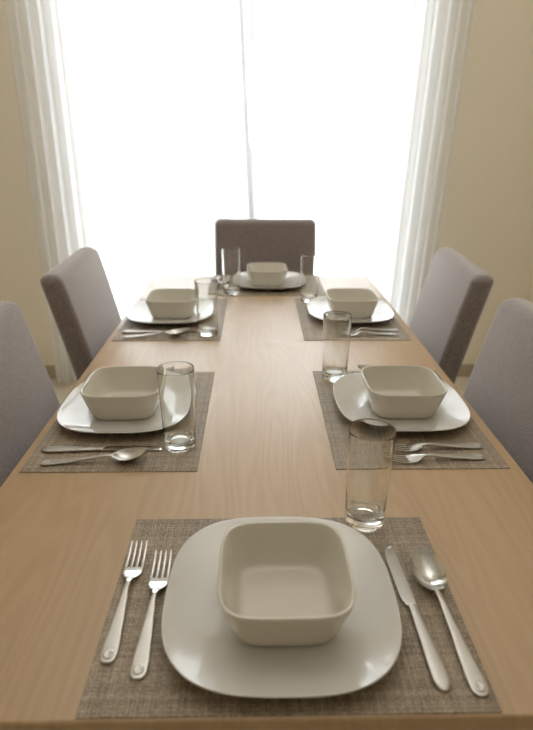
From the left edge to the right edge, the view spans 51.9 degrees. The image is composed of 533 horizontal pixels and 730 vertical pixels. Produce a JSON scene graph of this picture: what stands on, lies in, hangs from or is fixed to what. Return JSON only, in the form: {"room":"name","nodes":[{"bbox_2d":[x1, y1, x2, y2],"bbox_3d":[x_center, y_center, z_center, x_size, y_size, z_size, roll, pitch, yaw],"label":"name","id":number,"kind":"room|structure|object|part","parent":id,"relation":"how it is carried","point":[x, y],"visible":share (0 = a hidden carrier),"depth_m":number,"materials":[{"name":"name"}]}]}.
{"room":"dining room","nodes":[
{"label":"dining room","id":0,"kind":"room"},
{"bbox_2d":[50,377,469,404],"bbox_3d":[-0.159,1.436,0.128,3.738,0.120,7.160,0,23,-1],"label":"floor","id":1,"kind":"structure","parent":0,"point":[62,390],"depth_m":3.10,"materials":[{"name":"tile"}]},
{"bbox_2d":[0,301,59,487],"bbox_3d":[-0.371,0.360,1.312,0.578,0.943,0.456,0,23,-2],"label":"dining chair","id":2,"kind":"object","parent":1,"relation":"on","point":[28,398],"visible":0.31,"depth_m":1.25,"materials":[{"name":"beige fabric"}]},
{"bbox_2d":[40,247,121,380],"bbox_3d":[-0.370,0.092,1.948,0.578,0.943,0.456,-1,23,-3],"label":"dining chair","id":3,"kind":"object","parent":1,"relation":"on","point":[78,292],"visible":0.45,"depth_m":1.67,"materials":[{"name":"beige fabric"}]},
{"bbox_2d":[215,219,315,274],"bbox_3d":[-0.002,-0.128,2.459,0.463,0.956,0.578,0,23,-1],"label":"dining chair","id":4,"kind":"object","parent":1,"relation":"on","point":[284,241],"visible":0.38,"depth_m":2.50,"materials":[{"name":"grey fabric"}]},
{"bbox_2d":[0,276,532,729],"bbox_3d":[-0.007,0.337,1.621,0.931,0.750,1.959,0,23,-1],"label":"dining table","id":5,"kind":"object","parent":1,"relation":"on","point":[65,537],"visible":0.39,"depth_m":0.89,"materials":[{"name":"brown wood"}]},
{"bbox_2d":[19,372,214,472],"bbox_3d":[-0.290,0.106,1.197,0.321,0.002,0.450,0,23,-1],"label":"placemat","id":6,"kind":"object","parent":5,"relation":"on","point":[163,460],"visible":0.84,"depth_m":1.05,"materials":[{"name":"fabric"}]},
{"bbox_2d":[40,447,148,464],"bbox_3d":[-0.316,0.169,1.013,0.199,0.022,0.043,-1,23,-4],"label":"spoon","id":7,"kind":"object","parent":6,"relation":"on","point":[134,453],"visible":1,"depth_m":1.01,"materials":[{"name":"silver metal"}]},
{"bbox_3d":[-0.351,0.173,1.012,0.130,0.014,0.019,-1,23,-4],"label":"handle","id":8,"kind":"part","parent":7,"relation":"part of","materials":[{"name":"silver metal"}]},
{"bbox_2d":[110,447,148,461],"bbox_3d":[-0.253,0.168,1.017,0.072,0.022,0.043,-1,23,-4],"label":"bowl","id":9,"kind":"object","parent":7,"relation":"on","point":[134,453],"depth_m":1.03,"materials":[{"name":"silver metal"}]},
{"bbox_2d":[41,446,161,452],"bbox_3d":[-0.315,0.161,1.054,0.230,0.006,0.021,0,23,-1],"label":"knife","id":10,"kind":"object","parent":6,"relation":"on","point":[48,449],"visible":0.94,"depth_m":1.05,"materials":[{"name":"silver metal"}]},
{"bbox_3d":[-0.371,0.161,1.052,0.118,0.006,0.020,0,23,-1],"label":"handle","id":11,"kind":"part","parent":10,"relation":"part of","materials":[{"name":"silver metal"}]},
{"bbox_3d":[-0.257,0.160,1.057,0.113,0.003,0.017,0,23,-1],"label":"blade","id":12,"kind":"part","parent":10,"relation":"part of","materials":[{"name":"silver metal"}]},
{"bbox_2d":[57,382,162,433],"bbox_3d":[-0.302,0.086,1.212,0.283,0.023,0.293,0,23,-1],"label":"dinner plate","id":13,"kind":"object","parent":6,"relation":"on","point":[73,414],"visible":0.41,"depth_m":1.15,"materials":[{"name":"grey ceramic"}]},
{"bbox_2d":[80,366,158,419],"bbox_3d":[-0.307,0.063,1.198,0.167,0.066,0.163,0,23,-1],"label":"square bowl","id":14,"kind":"object","parent":13,"relation":"on","point":[110,392],"visible":0.94,"depth_m":1.21,"materials":[{"name":"beige ceramic"}]},
{"bbox_2d":[156,361,195,452],"bbox_3d":[-0.168,0.082,1.041,0.069,0.165,0.069,-11,25,-25],"label":"drinking glass","id":15,"kind":"object","parent":6,"relation":"on","point":[175,379],"visible":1,"depth_m":1.02,"materials":[{"name":"clear glass"}]},
{"bbox_2d":[112,298,227,340],"bbox_3d":[-0.300,-0.159,1.826,0.321,0.002,0.450,0,23,-1],"label":"placemat","id":16,"kind":"object","parent":5,"relation":"on","point":[128,324],"visible":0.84,"depth_m":1.71,"materials":[{"name":"fabric"}]},
{"bbox_2d":[123,328,189,337],"bbox_3d":[-0.330,-0.096,1.642,0.199,0.022,0.043,-2,23,-6],"label":"spoon","id":17,"kind":"object","parent":16,"relation":"on","point":[175,332],"visible":1,"depth_m":1.64,"materials":[{"name":"silver metal"}]},
{"bbox_3d":[-0.364,-0.091,1.640,0.130,0.014,0.019,-2,23,-6],"label":"handle","id":18,"kind":"part","parent":17,"relation":"part of","materials":[{"name":"silver metal"}]},
{"bbox_2d":[166,328,189,335],"bbox_3d":[-0.266,-0.099,1.649,0.072,0.022,0.043,-2,23,-6],"label":"bowl","id":19,"kind":"object","parent":17,"relation":"on","point":[175,332],"depth_m":1.66,"materials":[{"name":"silver metal"}]},
{"bbox_2d":[122,330,196,332],"bbox_3d":[-0.327,-0.102,1.679,0.230,0.006,0.021,0,23,-1],"label":"knife","id":20,"kind":"object","parent":16,"relation":"on","point":[125,331],"visible":0.87,"depth_m":1.67,"materials":[{"name":"silver metal"}]},
{"bbox_3d":[-0.383,-0.102,1.677,0.118,0.006,0.020,0,23,-1],"label":"handle","id":21,"kind":"part","parent":20,"relation":"part of","materials":[{"name":"silver metal"}]},
{"bbox_3d":[-0.269,-0.103,1.682,0.113,0.003,0.017,0,23,-1],"label":"blade","id":22,"kind":"part","parent":20,"relation":"part of","materials":[{"name":"silver metal"}]},
{"bbox_2d":[127,299,196,323],"bbox_3d":[-0.316,-0.177,1.838,0.283,0.023,0.293,0,23,-1],"label":"dinner plate","id":23,"kind":"object","parent":16,"relation":"on","point":[139,312],"visible":0.43,"depth_m":1.79,"materials":[{"name":"grey ceramic"}]},
{"bbox_2d":[145,288,195,318],"bbox_3d":[-0.312,-0.203,1.829,0.167,0.066,0.163,0,23,-1],"label":"square bowl","id":24,"kind":"object","parent":23,"relation":"on","point":[170,303],"visible":0.92,"depth_m":1.78,"materials":[{"name":"beige ceramic"}]},
{"bbox_2d":[194,278,217,336],"bbox_3d":[-0.178,-0.172,1.644,0.069,0.165,0.069,-9,25,-21],"label":"drinking glass","id":25,"kind":"object","parent":16,"relation":"on","point":[206,289],"visible":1,"depth_m":1.62,"materials":[{"name":"clear glass"}]},
{"bbox_2d":[213,275,325,295],"bbox_3d":[0.001,-0.325,2.225,0.450,0.002,0.321,0,23,-1],"label":"placemat","id":26,"kind":"object","parent":5,"relation":"on","point":[296,291],"visible":0.3,"depth_m":2.12,"materials":[{"name":"fabric"}]},
{"bbox_2d":[217,276,221,285],"bbox_3d":[-0.199,-0.350,2.247,0.043,0.022,0.199,0,23,-1],"label":"spoon","id":27,"kind":"object","parent":26,"relation":"on","point":[218,277],"visible":0.56,"depth_m":2.25,"materials":[{"name":"silver metal"}]},
{"bbox_2d":[222,247,239,294],"bbox_3d":[-0.133,-0.355,2.072,0.069,0.170,0.069,11,25,24],"label":"drinking glass","id":28,"kind":"object","parent":26,"relation":"on","point":[230,256],"visible":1,"depth_m":2.05,"materials":[{"name":"clear glass"}]},
{"bbox_2d":[240,271,300,289],"bbox_3d":[0.010,-0.340,2.228,0.293,0.023,0.283,0,23,-1],"label":"dinner plate","id":29,"kind":"object","parent":26,"relation":"on","point":[292,279],"visible":0.45,"depth_m":2.23,"materials":[{"name":"grey ceramic"}]},
{"bbox_2d":[247,262,287,286],"bbox_3d":[0.002,-0.365,2.218,0.163,0.066,0.167,0,23,-1],"label":"square bowl","id":30,"kind":"object","parent":29,"relation":"on","point":[261,274],"visible":1,"depth_m":2.16,"materials":[{"name":"beige ceramic"}]},
{"bbox_2d":[75,517,501,718],"bbox_3d":[0.022,0.306,0.724,0.450,0.002,0.321,0,23,-1],"label":"placemat","id":31,"kind":"object","parent":5,"relation":"on","point":[110,691],"visible":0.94,"depth_m":0.62,"materials":[{"name":"fabric"}]},
{"bbox_2d":[99,540,147,662],"bbox_3d":[-0.185,0.300,0.715,0.027,0.013,0.192,0,23,-1],"label":"fork","id":32,"kind":"object","parent":31,"relation":"on","point":[109,651],"visible":1,"depth_m":0.69,"materials":[{"name":"silver metal"}]},
{"bbox_3d":[-0.184,0.315,0.681,0.021,0.011,0.117,0,23,-1],"label":"handle","id":33,"kind":"part","parent":32,"relation":"part of","materials":[{"name":"silver metal"}]},
{"bbox_2d":[130,550,171,678],"bbox_3d":[-0.146,0.307,0.697,0.027,0.013,0.192,0,23,-1],"label":"fork","id":34,"kind":"object","parent":31,"relation":"on","point":[138,668],"visible":1,"depth_m":0.67,"materials":[{"name":"silver metal"}]},
{"bbox_3d":[-0.145,0.323,0.663,0.021,0.011,0.117,0,23,-1],"label":"handle","id":35,"kind":"part","parent":34,"relation":"part of","materials":[{"name":"silver metal"}]},
{"bbox_2d":[161,517,401,697],"bbox_3d":[0.018,0.299,0.710,0.293,0.023,0.293,0,23,-1],"label":"dinner plate","id":36,"kind":"object","parent":31,"relation":"on","point":[199,642],"visible":0.66,"depth_m":0.65,"materials":[{"name":"grey ceramic"}]},
{"bbox_2d":[218,521,355,646],"bbox_3d":[0.022,0.278,0.692,0.163,0.066,0.167,0,23,-1],"label":"square bowl","id":37,"kind":"object","parent":36,"relation":"on","point":[281,583],"visible":1,"depth_m":0.71,"materials":[{"name":"beige ceramic"}]},
{"bbox_2d":[345,418,395,531],"bbox_3d":[0.155,0.170,0.835,0.069,0.165,0.069,15,27,30],"label":"drinking glass","id":38,"kind":"object","parent":31,"relation":"on","point":[371,442],"visible":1,"depth_m":0.81,"materials":[{"name":"clear glass"}]},
{"bbox_2d":[385,545,450,691],"bbox_3d":[0.187,0.311,0.704,0.021,0.006,0.230,-1,23,-4],"label":"knife","id":39,"kind":"object","parent":31,"relation":"on","point":[439,675],"visible":1,"depth_m":0.67,"materials":[{"name":"silver metal"}]},
{"bbox_3d":[0.181,0.288,0.757,0.017,0.003,0.113,-1,23,-4],"label":"blade","id":40,"kind":"part","parent":39,"relation":"part of","materials":[{"name":"silver metal"}]},
{"bbox_3d":[0.191,0.332,0.652,0.020,0.006,0.118,-1,23,-4],"label":"handle","id":41,"kind":"part","parent":39,"relation":"part of","materials":[{"name":"silver metal"}]},
{"bbox_2d":[410,545,488,696],"bbox_3d":[0.226,0.308,0.688,0.046,0.022,0.214,-2,23,-5],"label":"spoon","id":42,"kind":"object","parent":31,"relation":"on","point":[426,568],"visible":1,"depth_m":0.70,"materials":[{"name":"silver metal"}]},
{"bbox_2d":[410,545,446,590],"bbox_3d":[0.220,0.282,0.751,0.046,0.022,0.077,-2,23,-5],"label":"bowl","id":43,"kind":"object","parent":42,"relation":"on","point":[426,568],"depth_m":0.76,"materials":[{"name":"silver metal"}]},
{"bbox_3d":[0.229,0.326,0.656,0.020,0.014,0.140,-2,23,-5],"label":"handle","id":44,"kind":"part","parent":42,"relation":"part of","materials":[{"name":"silver metal"}]},
{"bbox_2d":[295,298,411,339],"bbox_3d":[0.269,-0.161,1.838,0.321,0.002,0.450,0,23,-1],"label":"placemat","id":45,"kind":"object","parent":5,"relation":"on","point":[312,327],"visible":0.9,"depth_m":1.73,"materials":[{"name":"fabric"}]},
{"bbox_2d":[300,252,319,301],"bbox_3d":[0.156,-0.316,1.982,0.069,0.170,0.069,-1,23,-3],"label":"drinking glass","id":46,"kind":"object","parent":45,"relation":"on","point":[310,261],"visible":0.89,"depth_m":1.96,"materials":[{"name":"clear glass"}]},
{"bbox_2d":[307,297,393,323],"bbox_3d":[0.281,-0.182,1.856,0.283,0.023,0.293,0,23,-1],"label":"dinner plate","id":47,"kind":"object","parent":45,"relation":"on","point":[317,307],"visible":0.46,"depth_m":1.85,"materials":[{"name":"grey ceramic"}]},
{"bbox_2d":[325,288,378,317],"bbox_3d":[0.285,-0.207,1.845,0.167,0.066,0.163,0,23,-1],"label":"square bowl","id":48,"kind":"object","parent":47,"relation":"on","point":[360,302],"visible":0.83,"depth_m":1.80,"materials":[{"name":"beige ceramic"}]},
{"bbox_2d":[351,331,397,335],"bbox_3d":[0.305,-0.097,1.664,0.192,0.013,0.027,-1,23,-3],"label":"fork","id":49,"kind":"object","parent":45,"relation":"on","point":[352,333],"visible":0.69,"depth_m":1.66,"materials":[{"name":"silver metal"}]},
{"bbox_3d":[0.343,-0.097,1.667,0.117,0.011,0.021,-1,23,-3],"label":"handle","id":50,"kind":"part","parent":49,"relation":"part of","materials":[{"name":"silver metal"}]},
{"bbox_2d":[351,327,398,331],"bbox_3d":[0.315,-0.111,1.698,0.192,0.013,0.027,-1,23,-3],"label":"fork","id":51,"kind":"object","parent":45,"relation":"on","point":[354,329],"visible":0.75,"depth_m":1.70,"materials":[{"name":"silver metal"}]},
{"bbox_3d":[0.352,-0.111,1.700,0.117,0.011,0.021,-1,23,-3],"label":"handle","id":52,"kind":"part","parent":51,"relation":"part of","materials":[{"name":"silver metal"}]},
{"bbox_2d":[313,371,509,469],"bbox_3d":[0.284,0.103,1.210,0.321,0.002,0.450,0,23,-1],"label":"placemat","id":53,"kind":"object","parent":5,"relation":"on","point":[337,424],"visible":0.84,"depth_m":1.09,"materials":[{"name":"fabric"}]},
{"bbox_2d":[322,311,351,381],"bbox_3d":[0.171,-0.044,1.344,0.069,0.165,0.069,-5,23,-12],"label":"drinking glass","id":54,"kind":"object","parent":53,"relation":"on","point":[337,325],"visible":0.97,"depth_m":1.32,"materials":[{"name":"clear glass"}]},
{"bbox_2d":[333,373,470,431],"bbox_3d":[0.294,0.084,1.225,0.283,0.023,0.293,0,23,-1],"label":"dinner plate","id":55,"kind":"object","parent":53,"relation":"on","point":[350,396],"visible":0.46,"depth_m":1.19,"materials":[{"name":"grey ceramic"}]},
{"bbox_2d":[361,365,446,418],"bbox_3d":[0.297,0.061,1.209,0.167,0.066,0.163,0,23,-1],"label":"square bowl","id":56,"kind":"object","parent":55,"relation":"on","point":[392,391],"visible":1,"depth_m":1.22,"materials":[{"name":"beige ceramic"}]},
{"bbox_2d":[394,442,482,451],"bbox_3d":[0.327,0.155,1.065,0.192,0.013,0.027,-1,23,-4],"label":"fork","id":57,"kind":"object","parent":53,"relation":"on","point":[411,446],"visible":0.91,"depth_m":1.06,"materials":[{"name":"silver metal"}]},
{"bbox_3d":[0.364,0.155,1.068,0.117,0.011,0.021,-1,23,-4],"label":"handle","id":58,"kind":"part","parent":57,"relation":"part of","materials":[{"name":"silver metal"}]},
{"bbox_2d":[393,453,484,462],"bbox_3d":[0.316,0.171,1.028,0.192,0.013,0.027,-2,23,-5],"label":"fork","id":59,"kind":"object","parent":53,"relation":"on","point":[412,458],"visible":0.94,"depth_m":1.03,"materials":[{"name":"silver metal"}]},
{"bbox_3d":[0.354,0.171,1.031,0.117,0.011,0.021,-2,23,-5],"label":"handle","id":60,"kind":"part","parent":59,"relation":"part of","materials":[{"name":"silver metal"}]},
{"bbox_2d":[409,248,493,383],"bbox_3d":[0.376,0.088,1.968,0.578,0.943,0.456,1,23,2],"label":"dining chair","id":61,"kind":"object","parent":1,"relation":"on","point":[455,291],"visible":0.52,"depth_m":1.70,"materials":[{"name":"beige fabric"}]},
{"bbox_2d":[463,298,532,483],"bbox_3d":[0.361,0.349,1.349,0.578,0.943,0.456,0,23,-1],"label":"dining chair","id":62,"kind":"object","parent":1,"relation":"on","point":[499,388],"visible":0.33,"depth_m":1.27,"materials":[{"name":"grey fabric"}]},
{"bbox_2d":[0,0,532,364],"bbox_3d":[-0.213,-1.177,2.804,3.338,2.620,0.200,0,23,-1],"label":"wall","id":63,"kind":"structure","parent":0,"point":[487,218],"depth_m":2.80,"materials":[{"name":"beige paint"}]},
{"bbox_2d":[44,364,474,377],"bbox_3d":[-0.217,0.035,3.198,3.338,0.080,0.014,0,23,-1],"label":"baseboard","id":64,"kind":"structure","parent":63,"relation":"attached to","point":[466,369],"depth_m":3.21,"materials":[{"name":"beige wood"}]},
{"bbox_2d":[526,267,532,303],"bbox_3d":[1.617,0.169,-0.371,0.200,2.620,7.160,0,23,-1],"label":"wall","id":65,"kind":"structure","parent":0,"point":[529,298],"depth_m":3.02,"materials":[{"name":"beige paint"}]},
{"bbox_3d":[-0.146,-1.089,-0.935,3.738,0.120,7.160,0,23,-1],"label":"ceiling","id":66,"kind":"structure","parent":0,"visible":0},
{"bbox_2d":[4,0,252,384],"bbox_3d":[-0.603,-1.102,2.607,1.150,2.608,0.064,0,23,-1],"label":"sheer curtain","id":67,"kind":"object","parent":66,"relation":"hanging from","point":[134,114],"visible":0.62,"depth_m":2.61,"materials":[{"name":"white fabric"}]},
{"bbox_2d":[249,0,475,326],"bbox_3d":[0.436,-1.112,2.642,1.040,2.608,0.063,0,23,-1],"label":"sheer curtain","id":68,"kind":"object","parent":66,"relation":"hanging from","point":[355,104],"visible":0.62,"depth_m":2.62,"materials":[{"name":"white fabric"}]}
]}

